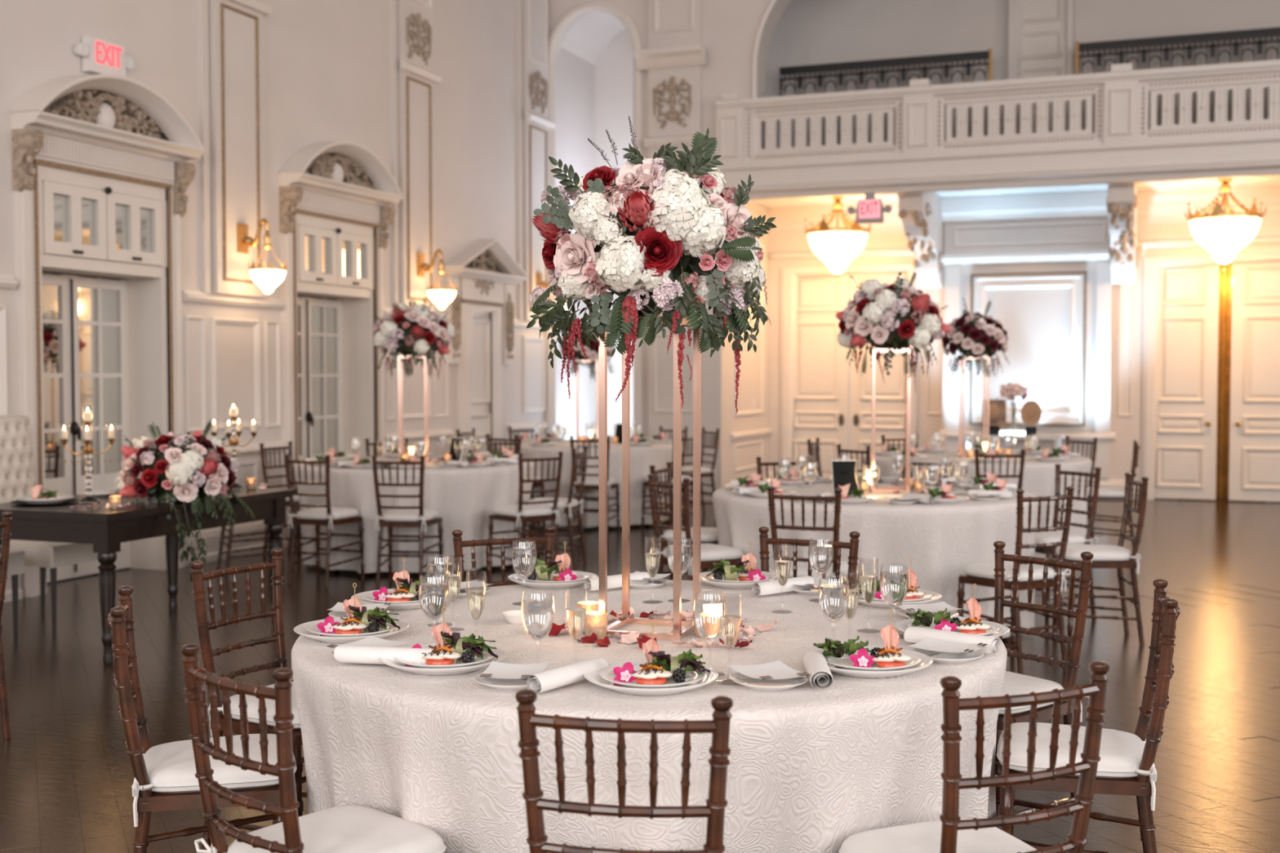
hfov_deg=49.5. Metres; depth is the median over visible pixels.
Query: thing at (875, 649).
blackberry
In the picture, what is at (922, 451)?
dinner plate
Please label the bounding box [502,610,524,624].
butter dish
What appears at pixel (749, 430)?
wall
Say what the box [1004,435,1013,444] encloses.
water goblet
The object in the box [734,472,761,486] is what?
salad
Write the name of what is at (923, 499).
rolled napkin
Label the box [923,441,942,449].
salad
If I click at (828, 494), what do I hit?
rolled napkin
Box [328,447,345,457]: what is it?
salad
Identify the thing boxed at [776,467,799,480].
salad
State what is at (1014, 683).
seat cushion
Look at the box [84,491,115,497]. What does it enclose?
plate
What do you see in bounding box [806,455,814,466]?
champagne flute
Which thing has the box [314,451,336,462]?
salad
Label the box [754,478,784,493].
salad
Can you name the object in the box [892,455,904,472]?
water goblet
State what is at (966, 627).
slice
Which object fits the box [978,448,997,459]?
salad
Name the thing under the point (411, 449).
candle
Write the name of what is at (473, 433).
chair
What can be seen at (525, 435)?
salad
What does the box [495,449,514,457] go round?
salad
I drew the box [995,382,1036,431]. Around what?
flower vase
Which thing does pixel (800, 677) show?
butter knife
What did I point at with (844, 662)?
salad plate
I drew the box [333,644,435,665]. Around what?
rolled napkin
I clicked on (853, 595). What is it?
champagne flute
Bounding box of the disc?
[1000,431,1025,435]
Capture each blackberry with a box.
[367,621,379,632]
[415,591,419,600]
[460,649,474,663]
[527,571,537,580]
[671,667,686,683]
[713,571,723,580]
[870,647,883,657]
[950,617,961,626]
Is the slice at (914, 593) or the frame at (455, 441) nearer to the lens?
the slice at (914, 593)
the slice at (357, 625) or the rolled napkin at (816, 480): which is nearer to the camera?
the slice at (357, 625)
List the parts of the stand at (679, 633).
plate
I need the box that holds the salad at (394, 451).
[391,444,408,454]
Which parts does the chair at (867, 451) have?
post, rail, post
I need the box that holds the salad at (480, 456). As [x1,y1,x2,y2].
[465,452,484,463]
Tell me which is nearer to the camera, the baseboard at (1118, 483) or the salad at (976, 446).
the salad at (976, 446)
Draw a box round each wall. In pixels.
[0,0,595,565]
[548,0,791,501]
[729,200,772,482]
[757,0,1279,498]
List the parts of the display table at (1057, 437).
leg, leg, leg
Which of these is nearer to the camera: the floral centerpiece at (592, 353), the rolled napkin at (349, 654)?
the rolled napkin at (349, 654)
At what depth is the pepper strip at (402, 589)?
4.00 m
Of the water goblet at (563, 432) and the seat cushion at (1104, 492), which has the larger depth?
the water goblet at (563, 432)
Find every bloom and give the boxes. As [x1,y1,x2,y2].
[316,615,339,635]
[372,586,390,603]
[404,644,422,666]
[558,568,577,581]
[613,662,638,685]
[747,568,766,581]
[849,648,875,667]
[874,587,884,599]
[933,617,957,631]
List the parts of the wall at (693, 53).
cornice, capital cornice, panel moulding, panel moulding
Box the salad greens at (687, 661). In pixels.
[645,648,711,679]
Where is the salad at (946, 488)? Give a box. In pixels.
[925,482,955,498]
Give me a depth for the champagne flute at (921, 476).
7.45 m
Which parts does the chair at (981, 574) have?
leg, seat frame, leg, post, rail, rail, rail, rail, post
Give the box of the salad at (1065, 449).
[1050,444,1071,454]
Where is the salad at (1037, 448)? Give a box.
[1023,443,1043,451]
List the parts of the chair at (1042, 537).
leg, post, seat frame, rail, rail, rail, rail, post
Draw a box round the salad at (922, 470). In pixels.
[914,467,941,480]
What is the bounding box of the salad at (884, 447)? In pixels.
[880,443,897,452]
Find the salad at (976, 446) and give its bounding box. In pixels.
[973,440,991,449]
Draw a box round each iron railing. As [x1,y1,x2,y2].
[779,48,991,146]
[1075,26,1279,133]
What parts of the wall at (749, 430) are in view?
panel moulding, panel moulding, dado rail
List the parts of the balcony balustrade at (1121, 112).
panel frame, pierced panel, rail, rail, pierced panel, panel frame, panel frame, pierced panel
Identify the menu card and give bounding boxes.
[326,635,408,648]
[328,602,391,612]
[436,462,458,465]
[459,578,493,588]
[477,661,547,679]
[490,459,508,462]
[631,571,670,580]
[728,660,810,679]
[792,493,817,496]
[795,576,844,586]
[816,475,831,479]
[879,475,901,479]
[884,496,919,499]
[897,601,959,612]
[908,636,987,653]
[949,479,973,482]
[972,492,999,496]
[1004,485,1019,488]
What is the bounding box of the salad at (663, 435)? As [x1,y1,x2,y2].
[651,432,666,439]
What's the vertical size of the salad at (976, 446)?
0.092 m
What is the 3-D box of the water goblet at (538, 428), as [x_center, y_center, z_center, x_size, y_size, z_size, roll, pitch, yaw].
[-0.994,0.070,13.640,0.074,0.184,0.074,-1,2,-24]
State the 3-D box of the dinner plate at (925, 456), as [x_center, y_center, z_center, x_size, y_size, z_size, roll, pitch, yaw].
[2.134,0.248,10.959,0.287,0.028,0.287,1,2,21]
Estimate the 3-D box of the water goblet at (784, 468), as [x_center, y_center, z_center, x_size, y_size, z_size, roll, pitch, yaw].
[0.826,0.281,7.915,0.074,0.184,0.074,-2,3,-37]
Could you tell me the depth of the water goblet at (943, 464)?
8.08 m
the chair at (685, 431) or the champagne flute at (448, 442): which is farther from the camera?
the chair at (685, 431)
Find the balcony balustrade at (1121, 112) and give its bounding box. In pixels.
[715,59,1279,165]
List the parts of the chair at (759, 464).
post, rail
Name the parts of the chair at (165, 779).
rail, rail, rail, post, rail, post, seat frame, leg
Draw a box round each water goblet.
[350,440,359,447]
[351,442,360,453]
[382,444,393,455]
[389,435,398,448]
[416,443,426,455]
[417,579,449,621]
[426,557,453,582]
[437,435,446,448]
[460,441,470,453]
[466,439,476,449]
[476,440,486,451]
[511,539,536,576]
[520,593,554,638]
[534,426,542,435]
[552,425,559,433]
[559,428,567,436]
[584,424,591,432]
[594,428,598,437]
[630,426,634,436]
[634,426,641,434]
[666,538,691,573]
[693,596,725,641]
[777,461,791,478]
[795,457,808,472]
[803,463,817,482]
[808,537,833,574]
[817,577,848,622]
[837,457,849,460]
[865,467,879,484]
[879,564,909,607]
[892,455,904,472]
[910,435,916,446]
[925,466,939,484]
[931,431,940,439]
[932,438,941,448]
[939,461,952,476]
[955,464,968,479]
[966,434,975,444]
[989,440,999,450]
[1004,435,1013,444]
[1028,436,1038,448]
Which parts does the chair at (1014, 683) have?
post, seat frame, rail, rail, rail, rail, post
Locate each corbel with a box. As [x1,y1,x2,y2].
[897,191,943,288]
[1106,182,1138,284]
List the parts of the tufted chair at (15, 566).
seat, leg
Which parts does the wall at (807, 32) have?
panel moulding, panel moulding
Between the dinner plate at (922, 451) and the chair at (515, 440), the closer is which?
the dinner plate at (922, 451)
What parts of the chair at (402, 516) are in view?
post, leg, rail, rail, rail, rail, seat frame, post, leg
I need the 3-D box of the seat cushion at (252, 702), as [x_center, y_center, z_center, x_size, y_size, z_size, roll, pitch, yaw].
[-1.004,0.806,4.053,0.364,0.059,0.358,1,2,27]
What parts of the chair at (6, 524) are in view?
seat frame, rail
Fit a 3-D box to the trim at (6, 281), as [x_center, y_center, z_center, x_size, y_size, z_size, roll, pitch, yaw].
[-4.096,-0.905,8.475,0.055,0.085,17.000,1,2,21]
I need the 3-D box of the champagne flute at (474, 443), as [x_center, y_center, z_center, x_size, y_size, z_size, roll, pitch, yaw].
[-1.292,0.170,10.867,0.062,0.190,0.062,1,2,21]
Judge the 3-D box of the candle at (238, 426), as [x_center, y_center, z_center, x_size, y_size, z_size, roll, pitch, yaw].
[-2.382,0.003,8.240,0.032,0.045,0.032,1,2,21]
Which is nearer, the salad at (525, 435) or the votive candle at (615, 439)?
the votive candle at (615, 439)
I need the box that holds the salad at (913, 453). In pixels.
[899,446,919,457]
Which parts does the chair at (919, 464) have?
post, rail, post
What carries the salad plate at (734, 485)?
on the dinner plate at (727, 486)
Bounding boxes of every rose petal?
[70,505,79,509]
[87,504,97,508]
[258,485,266,489]
[547,622,565,636]
[558,626,569,634]
[577,632,597,643]
[593,635,610,647]
[605,631,621,636]
[607,616,619,622]
[609,610,622,617]
[613,632,621,638]
[616,613,634,618]
[619,606,635,614]
[621,631,639,644]
[636,635,657,648]
[639,611,653,617]
[653,610,671,616]
[662,615,673,620]
[666,616,686,622]
[671,639,688,645]
[681,609,693,620]
[681,613,693,617]
[686,641,702,647]
[692,638,707,647]
[706,640,720,646]
[719,638,739,644]
[733,640,751,648]
[737,634,754,639]
[738,626,743,632]
[740,616,746,621]
[740,626,755,635]
[756,620,777,632]
[920,486,928,493]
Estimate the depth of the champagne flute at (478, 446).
10.56 m
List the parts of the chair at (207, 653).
post, rail, rail, rail, rail, seat frame, post, leg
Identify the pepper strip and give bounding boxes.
[341,618,361,624]
[392,588,410,594]
[432,646,455,653]
[640,664,665,671]
[878,648,902,654]
[960,618,981,625]
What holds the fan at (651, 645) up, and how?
on the salad greens at (687, 661)
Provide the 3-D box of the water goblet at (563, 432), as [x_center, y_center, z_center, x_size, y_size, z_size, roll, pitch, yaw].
[-0.727,0.088,13.166,0.074,0.184,0.074,0,2,-11]
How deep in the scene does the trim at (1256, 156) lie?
14.42 m
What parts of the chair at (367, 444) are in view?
post, rail, post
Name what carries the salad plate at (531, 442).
on the dinner plate at (534, 445)
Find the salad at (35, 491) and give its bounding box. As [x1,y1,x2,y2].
[29,484,57,498]
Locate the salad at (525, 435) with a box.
[513,431,528,439]
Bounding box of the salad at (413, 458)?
[398,453,417,465]
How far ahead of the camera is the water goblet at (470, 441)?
10.90 m
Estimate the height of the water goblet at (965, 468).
0.184 m
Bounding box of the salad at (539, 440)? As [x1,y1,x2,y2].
[535,435,551,443]
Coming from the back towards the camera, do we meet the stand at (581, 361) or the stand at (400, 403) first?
the stand at (581, 361)
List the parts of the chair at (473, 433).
post, rail, post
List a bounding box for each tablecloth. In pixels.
[291,580,1007,852]
[293,455,534,573]
[497,439,682,527]
[712,480,1038,637]
[862,451,1092,558]
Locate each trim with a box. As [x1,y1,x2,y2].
[0,274,541,328]
[222,422,548,456]
[545,0,642,437]
[716,134,1279,200]
[750,0,777,159]
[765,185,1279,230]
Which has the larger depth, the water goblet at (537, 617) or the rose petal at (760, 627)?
the rose petal at (760, 627)
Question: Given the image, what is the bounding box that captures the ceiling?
[750,175,1279,208]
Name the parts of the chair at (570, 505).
leg, leg, seat frame, post, rail, rail, rail, rail, post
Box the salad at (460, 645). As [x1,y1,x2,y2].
[440,631,497,659]
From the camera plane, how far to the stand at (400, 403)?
10.53 m
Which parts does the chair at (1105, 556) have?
leg, leg, seat frame, post, rail, rail, rail, rail, post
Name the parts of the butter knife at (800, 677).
blade, handle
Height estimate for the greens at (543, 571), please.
0.068 m
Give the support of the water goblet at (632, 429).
on the tablecloth at (657, 455)
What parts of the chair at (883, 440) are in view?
post, rail, post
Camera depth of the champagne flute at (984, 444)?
10.82 m
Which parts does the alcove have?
crown moulding, shelf moulding, dado rail, panel frame, panel moulding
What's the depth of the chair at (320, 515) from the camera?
9.46 m
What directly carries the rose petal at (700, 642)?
on the tablecloth at (811, 769)
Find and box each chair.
[0,414,116,629]
[0,511,12,739]
[0,549,24,637]
[106,586,297,852]
[181,643,446,852]
[190,547,306,850]
[216,451,283,577]
[259,441,301,559]
[284,453,364,587]
[364,437,408,457]
[369,454,443,588]
[452,525,555,586]
[456,427,475,453]
[485,433,545,529]
[486,437,521,454]
[488,451,564,577]
[508,425,538,439]
[515,688,733,852]
[522,445,587,569]
[567,435,620,537]
[640,434,693,529]
[647,474,744,580]
[648,462,718,580]
[658,426,688,502]
[681,427,719,519]
[755,456,809,480]
[758,526,860,589]
[767,485,862,588]
[806,437,822,477]
[836,444,871,472]
[838,661,1109,852]
[880,434,918,451]
[901,455,950,481]
[956,486,1074,675]
[973,448,1025,488]
[993,541,1093,817]
[996,578,1179,852]
[1035,463,1101,626]
[1052,472,1148,646]
[1065,435,1097,540]
[1086,440,1140,547]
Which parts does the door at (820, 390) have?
raised panel, raised panel, panel moulding, panel moulding, raised panel, raised panel, panel moulding, panel moulding, handle, head cornice, handle, raised panel, panel moulding, raised panel, panel moulding, panel moulding, raised panel, panel moulding, raised panel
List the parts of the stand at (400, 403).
plate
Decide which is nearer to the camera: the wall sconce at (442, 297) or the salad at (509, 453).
the salad at (509, 453)
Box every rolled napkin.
[303,457,335,460]
[333,460,354,467]
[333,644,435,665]
[344,453,361,457]
[382,464,391,468]
[413,450,420,457]
[447,460,472,466]
[470,451,489,457]
[486,457,518,463]
[493,454,523,457]
[526,657,608,693]
[583,572,649,591]
[729,480,770,484]
[736,486,759,494]
[751,576,814,595]
[787,475,819,483]
[803,649,833,688]
[815,491,831,502]
[902,493,935,503]
[903,626,1001,653]
[936,476,955,484]
[968,489,1014,498]
[977,483,1017,489]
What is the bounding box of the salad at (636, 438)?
[632,435,648,443]
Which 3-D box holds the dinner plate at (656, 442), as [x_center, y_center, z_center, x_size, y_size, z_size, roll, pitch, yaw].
[0.196,0.146,13.725,0.287,0.028,0.287,1,2,21]
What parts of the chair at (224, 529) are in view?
post, post, leg, leg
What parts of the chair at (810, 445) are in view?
post, post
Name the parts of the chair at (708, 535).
post, rail, rail, rail, rail, post, seat frame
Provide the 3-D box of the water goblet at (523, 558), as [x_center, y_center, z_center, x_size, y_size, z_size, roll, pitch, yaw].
[-0.338,0.424,4.039,0.074,0.184,0.074,-2,3,-45]
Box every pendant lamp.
[804,195,871,279]
[1183,177,1266,270]
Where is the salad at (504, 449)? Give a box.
[490,446,509,456]
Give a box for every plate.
[9,498,78,505]
[14,495,74,503]
[21,495,67,499]
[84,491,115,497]
[293,617,408,644]
[306,619,397,636]
[310,460,344,466]
[322,456,353,460]
[323,455,351,457]
[323,463,335,467]
[328,608,390,617]
[342,464,379,468]
[346,462,372,465]
[351,588,448,610]
[362,590,420,604]
[364,465,381,469]
[379,644,506,675]
[382,453,415,457]
[390,463,427,469]
[391,464,420,466]
[393,646,493,668]
[422,453,438,457]
[436,464,460,468]
[457,586,491,597]
[461,454,472,457]
[471,461,493,466]
[474,674,527,691]
[491,462,510,465]
[507,570,598,589]
[511,439,535,443]
[518,571,589,582]
[527,442,557,446]
[531,442,554,444]
[541,437,565,440]
[574,443,598,447]
[578,443,598,444]
[584,660,718,696]
[599,662,706,688]
[630,442,655,446]
[630,578,669,589]
[646,439,672,443]
[648,439,671,440]
[700,571,777,589]
[703,572,775,582]
[724,484,773,489]
[729,484,768,487]
[730,672,808,691]
[744,490,797,498]
[750,490,791,494]
[764,478,808,485]
[768,478,801,481]
[791,586,818,595]
[793,499,813,502]
[810,479,829,483]
[815,645,933,678]
[824,648,920,671]
[828,476,867,482]
[831,494,878,504]
[831,495,872,499]
[852,587,942,608]
[858,590,932,602]
[875,451,902,453]
[875,452,902,455]
[880,478,902,483]
[885,499,918,504]
[892,455,928,460]
[893,617,1009,637]
[895,455,924,457]
[897,608,958,618]
[901,478,939,485]
[907,618,999,635]
[911,648,983,664]
[916,448,949,453]
[919,448,945,449]
[924,494,968,503]
[928,494,963,499]
[948,482,974,486]
[959,483,977,489]
[964,483,985,486]
[965,448,989,453]
[968,457,1007,462]
[969,495,1001,501]
[1014,449,1042,454]
[1031,456,1069,461]
[1035,456,1066,458]
[1057,453,1079,457]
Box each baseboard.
[3,520,287,602]
[768,471,1124,488]
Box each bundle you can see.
[347,604,399,630]
[395,577,428,599]
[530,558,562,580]
[705,558,750,580]
[813,635,872,657]
[851,579,880,594]
[906,608,959,626]
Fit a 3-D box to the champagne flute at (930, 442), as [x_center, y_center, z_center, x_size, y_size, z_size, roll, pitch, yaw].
[2.318,0.163,11.056,0.062,0.190,0.062,1,2,21]
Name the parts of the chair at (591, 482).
post, rail, rail, rail, rail, seat frame, post, leg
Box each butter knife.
[459,588,466,593]
[648,580,673,586]
[736,675,823,679]
[927,651,951,657]
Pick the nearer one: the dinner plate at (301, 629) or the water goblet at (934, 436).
the dinner plate at (301, 629)
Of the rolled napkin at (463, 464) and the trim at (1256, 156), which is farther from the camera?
the trim at (1256, 156)
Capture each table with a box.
[0,487,297,666]
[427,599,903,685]
[960,433,1064,451]
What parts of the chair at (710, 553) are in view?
post, rail, rail, rail, rail, post, seat frame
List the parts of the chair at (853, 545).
post, rail, post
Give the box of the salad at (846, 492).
[838,484,867,498]
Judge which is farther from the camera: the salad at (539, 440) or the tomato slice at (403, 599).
the salad at (539, 440)
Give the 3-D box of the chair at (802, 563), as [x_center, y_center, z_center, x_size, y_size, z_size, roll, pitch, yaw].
[0.853,0.732,6.815,0.436,0.899,0.446,1,2,23]
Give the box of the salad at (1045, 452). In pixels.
[1040,448,1061,457]
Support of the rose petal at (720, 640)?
on the tablecloth at (811, 769)
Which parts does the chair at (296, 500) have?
post, rail, rail, rail, rail, post, seat frame, leg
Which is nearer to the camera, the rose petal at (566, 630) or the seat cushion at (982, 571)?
the rose petal at (566, 630)
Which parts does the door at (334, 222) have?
pane, pane, pane, pane, pane, pane, pane, pane, pane, transom sash, pane, pane, pane, pane, pane, casing, frame, cornice, pane, transom sash, pane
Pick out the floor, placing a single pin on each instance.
(67, 777)
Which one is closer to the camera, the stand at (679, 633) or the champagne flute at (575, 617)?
the champagne flute at (575, 617)
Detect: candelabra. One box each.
[57,405,115,504]
[210,404,258,490]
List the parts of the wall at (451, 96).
panel moulding, panel moulding, panel moulding, panel moulding, panel moulding, panel moulding, panel moulding, panel moulding, panel moulding, panel moulding, panel moulding, panel moulding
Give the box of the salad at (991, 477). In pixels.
[970,471,997,485]
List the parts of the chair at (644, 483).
leg, seat frame, post, rail, rail, rail, rail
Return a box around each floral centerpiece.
[372,297,455,382]
[526,115,776,413]
[560,327,614,385]
[835,269,951,391]
[941,297,1009,383]
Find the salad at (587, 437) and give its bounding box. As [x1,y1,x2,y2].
[582,435,598,444]
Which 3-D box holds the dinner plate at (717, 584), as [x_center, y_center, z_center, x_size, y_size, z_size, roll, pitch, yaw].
[0.313,0.489,4.404,0.287,0.028,0.287,1,2,21]
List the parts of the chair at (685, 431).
post, rail, post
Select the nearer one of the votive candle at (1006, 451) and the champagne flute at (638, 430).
the votive candle at (1006, 451)
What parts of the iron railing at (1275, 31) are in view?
post, rail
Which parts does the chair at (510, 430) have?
post, rail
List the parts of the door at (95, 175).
pane, pane, pane, pane, pane, transom sash, pull, pane, pane, pane, pane, pane, panel moulding, frame, cornice, pane, pane, pane, pane, pane, transom sash, pull, pane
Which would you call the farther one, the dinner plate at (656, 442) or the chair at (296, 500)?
the dinner plate at (656, 442)
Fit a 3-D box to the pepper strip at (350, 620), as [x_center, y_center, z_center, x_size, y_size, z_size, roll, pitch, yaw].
[-0.728,0.495,3.513,0.052,0.016,0.030,-1,2,-16]
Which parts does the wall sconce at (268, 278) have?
plate, arm, chain, lamp shade, chain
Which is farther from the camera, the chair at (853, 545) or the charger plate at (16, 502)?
the charger plate at (16, 502)
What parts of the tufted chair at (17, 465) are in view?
leg, leg, seat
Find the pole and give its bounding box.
[1215,263,1232,497]
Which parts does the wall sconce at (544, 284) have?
plate, arm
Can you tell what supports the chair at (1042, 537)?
on the floor
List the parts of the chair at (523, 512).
leg, post, seat frame, leg, rail, rail, rail, rail, post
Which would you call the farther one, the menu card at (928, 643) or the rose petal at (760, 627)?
the rose petal at (760, 627)
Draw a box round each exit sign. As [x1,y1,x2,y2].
[73,35,133,75]
[847,192,892,224]
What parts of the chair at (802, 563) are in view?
post, rail, rail, rail, seat frame, post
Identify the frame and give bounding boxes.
[448,437,465,461]
[614,423,622,443]
[831,460,857,494]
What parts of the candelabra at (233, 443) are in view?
arm, arm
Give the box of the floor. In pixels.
[0,497,1279,852]
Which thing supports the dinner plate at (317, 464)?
on the tablecloth at (464, 498)
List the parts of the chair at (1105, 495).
leg, seat frame, post, post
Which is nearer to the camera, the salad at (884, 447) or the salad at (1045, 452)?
the salad at (1045, 452)
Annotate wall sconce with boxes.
[236,217,287,297]
[416,248,457,312]
[536,271,568,311]
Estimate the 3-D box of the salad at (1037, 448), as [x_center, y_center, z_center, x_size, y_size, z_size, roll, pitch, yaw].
[3.317,0.178,11.708,0.123,0.092,0.161,-2,3,-40]
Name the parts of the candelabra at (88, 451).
arm, arm, arm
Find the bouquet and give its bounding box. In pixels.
[114,419,255,582]
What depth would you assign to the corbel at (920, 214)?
15.75 m
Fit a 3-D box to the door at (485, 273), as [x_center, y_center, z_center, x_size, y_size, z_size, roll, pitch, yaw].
[-1.659,-0.557,14.819,0.310,2.882,1.576,1,2,21]
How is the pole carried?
on the floor
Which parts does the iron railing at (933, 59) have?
rail, post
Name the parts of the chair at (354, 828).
post, rail, rail, rail, rail, post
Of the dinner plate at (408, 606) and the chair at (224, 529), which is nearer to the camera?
the dinner plate at (408, 606)
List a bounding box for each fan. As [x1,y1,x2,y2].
[340,582,361,624]
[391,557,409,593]
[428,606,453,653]
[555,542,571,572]
[639,622,662,671]
[741,542,755,572]
[877,608,902,654]
[903,556,919,591]
[964,583,985,624]
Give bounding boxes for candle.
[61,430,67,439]
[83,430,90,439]
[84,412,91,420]
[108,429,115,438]
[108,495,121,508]
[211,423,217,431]
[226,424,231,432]
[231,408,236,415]
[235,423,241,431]
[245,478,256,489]
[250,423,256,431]
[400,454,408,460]
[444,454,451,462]
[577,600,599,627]
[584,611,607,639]
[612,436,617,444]
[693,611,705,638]
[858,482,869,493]
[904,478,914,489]
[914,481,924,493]
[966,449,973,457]
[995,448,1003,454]
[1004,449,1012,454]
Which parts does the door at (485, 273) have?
panel moulding, casing, panel moulding, panel moulding, cornice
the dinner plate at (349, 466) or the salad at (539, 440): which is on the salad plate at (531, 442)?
the salad at (539, 440)
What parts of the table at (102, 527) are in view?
leg, leg, leg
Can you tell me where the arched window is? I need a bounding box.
[561,11,632,439]
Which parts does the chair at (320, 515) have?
post, rail, rail, rail, rail, leg, seat frame, post, leg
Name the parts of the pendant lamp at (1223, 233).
chain, chain, chain, stem, lamp shade, chain, chain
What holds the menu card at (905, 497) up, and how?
on the plate at (891, 501)
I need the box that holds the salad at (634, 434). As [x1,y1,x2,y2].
[630,431,645,438]
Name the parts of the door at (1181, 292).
raised panel, panel moulding, raised panel, panel moulding, raised panel, raised panel, panel moulding, panel moulding, handle, head cornice, handle, panel moulding, panel moulding, panel moulding, panel moulding, raised panel, raised panel, raised panel, raised panel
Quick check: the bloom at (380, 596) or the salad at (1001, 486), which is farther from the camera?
the salad at (1001, 486)
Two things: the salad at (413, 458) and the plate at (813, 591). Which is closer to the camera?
the plate at (813, 591)
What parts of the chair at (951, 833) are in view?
post, rail, rail, rail, rail, post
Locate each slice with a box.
[331,622,352,631]
[335,629,361,634]
[343,622,367,629]
[384,592,403,599]
[387,597,410,601]
[395,591,415,598]
[421,652,444,660]
[425,658,454,665]
[435,651,461,659]
[549,571,559,577]
[552,577,561,581]
[631,670,657,679]
[635,677,666,684]
[644,669,672,678]
[737,571,749,577]
[737,577,750,581]
[871,654,894,662]
[875,661,905,667]
[884,653,911,662]
[903,595,919,599]
[905,591,912,597]
[906,590,924,596]
[955,623,977,630]
[959,629,986,634]
[965,622,990,630]
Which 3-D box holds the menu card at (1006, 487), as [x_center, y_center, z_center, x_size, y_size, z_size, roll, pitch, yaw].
[2.062,0.348,7.848,0.125,0.012,0.151,0,2,-13]
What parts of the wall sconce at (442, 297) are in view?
plate, arm, lamp shade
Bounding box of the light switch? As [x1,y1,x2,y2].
[751,399,755,410]
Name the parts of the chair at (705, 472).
seat frame, post, rail, rail, rail, rail, post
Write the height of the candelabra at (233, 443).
0.510 m
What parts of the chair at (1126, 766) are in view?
leg, leg, seat frame, post, rail, post, rail, rail, rail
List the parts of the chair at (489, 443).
post, rail, post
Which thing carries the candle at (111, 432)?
on the candelabra at (88, 451)
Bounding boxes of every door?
[9,73,204,598]
[278,140,403,546]
[444,238,528,453]
[770,249,918,480]
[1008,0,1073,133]
[1137,237,1279,502]
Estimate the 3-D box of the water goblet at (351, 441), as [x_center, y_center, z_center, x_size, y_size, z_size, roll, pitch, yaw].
[-2.204,0.178,10.719,0.074,0.184,0.074,1,2,14]
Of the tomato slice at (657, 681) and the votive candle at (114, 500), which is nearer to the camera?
the tomato slice at (657, 681)
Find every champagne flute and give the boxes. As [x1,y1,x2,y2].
[377,446,382,456]
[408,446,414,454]
[443,557,462,604]
[446,440,451,449]
[453,445,460,454]
[466,575,486,619]
[471,438,478,450]
[475,438,482,453]
[555,426,560,437]
[564,593,586,639]
[588,430,592,437]
[636,428,640,435]
[644,544,661,577]
[719,598,741,648]
[773,544,791,585]
[799,462,808,482]
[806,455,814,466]
[840,574,859,618]
[854,463,863,485]
[859,562,878,602]
[916,471,925,484]
[928,440,933,449]
[940,431,946,444]
[946,465,954,477]
[954,469,962,481]
[976,436,982,444]
[982,439,988,451]
[1011,437,1017,445]
[1025,441,1031,449]
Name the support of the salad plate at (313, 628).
on the dinner plate at (301, 629)
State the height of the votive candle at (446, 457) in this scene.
0.062 m
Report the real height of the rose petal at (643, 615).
0.028 m
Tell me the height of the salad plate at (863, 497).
0.020 m
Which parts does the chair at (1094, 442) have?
post, rail, post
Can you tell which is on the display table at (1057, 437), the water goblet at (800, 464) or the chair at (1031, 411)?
the chair at (1031, 411)
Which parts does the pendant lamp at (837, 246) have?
chain, chain, stem, lamp shade, chain, chain, chain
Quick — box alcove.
[939,189,1115,488]
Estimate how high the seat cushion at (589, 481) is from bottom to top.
0.059 m
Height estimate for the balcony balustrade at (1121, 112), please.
0.800 m
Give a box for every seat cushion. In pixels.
[143,733,295,793]
[222,681,300,729]
[227,804,444,852]
[285,492,299,502]
[296,507,358,519]
[382,509,438,521]
[493,504,552,517]
[526,497,577,508]
[577,476,616,485]
[645,474,691,483]
[662,526,718,542]
[662,543,742,561]
[681,466,711,474]
[787,560,857,580]
[840,818,1036,852]
[964,560,1055,582]
[998,671,1063,715]
[998,722,1144,778]
[1035,530,1085,547]
[1056,544,1131,561]
[1087,487,1124,497]
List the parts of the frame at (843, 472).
easel leg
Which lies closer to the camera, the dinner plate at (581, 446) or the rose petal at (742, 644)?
the rose petal at (742, 644)
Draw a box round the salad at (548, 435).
[545,432,558,438]
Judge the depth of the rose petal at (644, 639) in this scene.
3.38 m
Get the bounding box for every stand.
[397,355,428,462]
[576,360,598,443]
[598,315,701,640]
[871,348,911,493]
[958,356,990,457]
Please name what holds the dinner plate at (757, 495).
on the tablecloth at (941, 540)
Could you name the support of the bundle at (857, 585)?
on the salad plate at (926, 595)
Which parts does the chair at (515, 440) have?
post, rail, post, seat frame, leg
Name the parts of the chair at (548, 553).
post, rail, rail, post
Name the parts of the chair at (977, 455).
post, rail, rail, post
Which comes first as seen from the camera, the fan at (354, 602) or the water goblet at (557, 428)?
the fan at (354, 602)
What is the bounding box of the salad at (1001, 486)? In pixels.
[978,478,1008,490]
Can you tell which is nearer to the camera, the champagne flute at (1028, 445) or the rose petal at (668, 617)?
the rose petal at (668, 617)
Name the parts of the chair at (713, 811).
post, rail, rail, rail, post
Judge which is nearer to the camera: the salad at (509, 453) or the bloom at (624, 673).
the bloom at (624, 673)
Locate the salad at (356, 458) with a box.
[352,453,371,464]
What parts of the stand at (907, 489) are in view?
plate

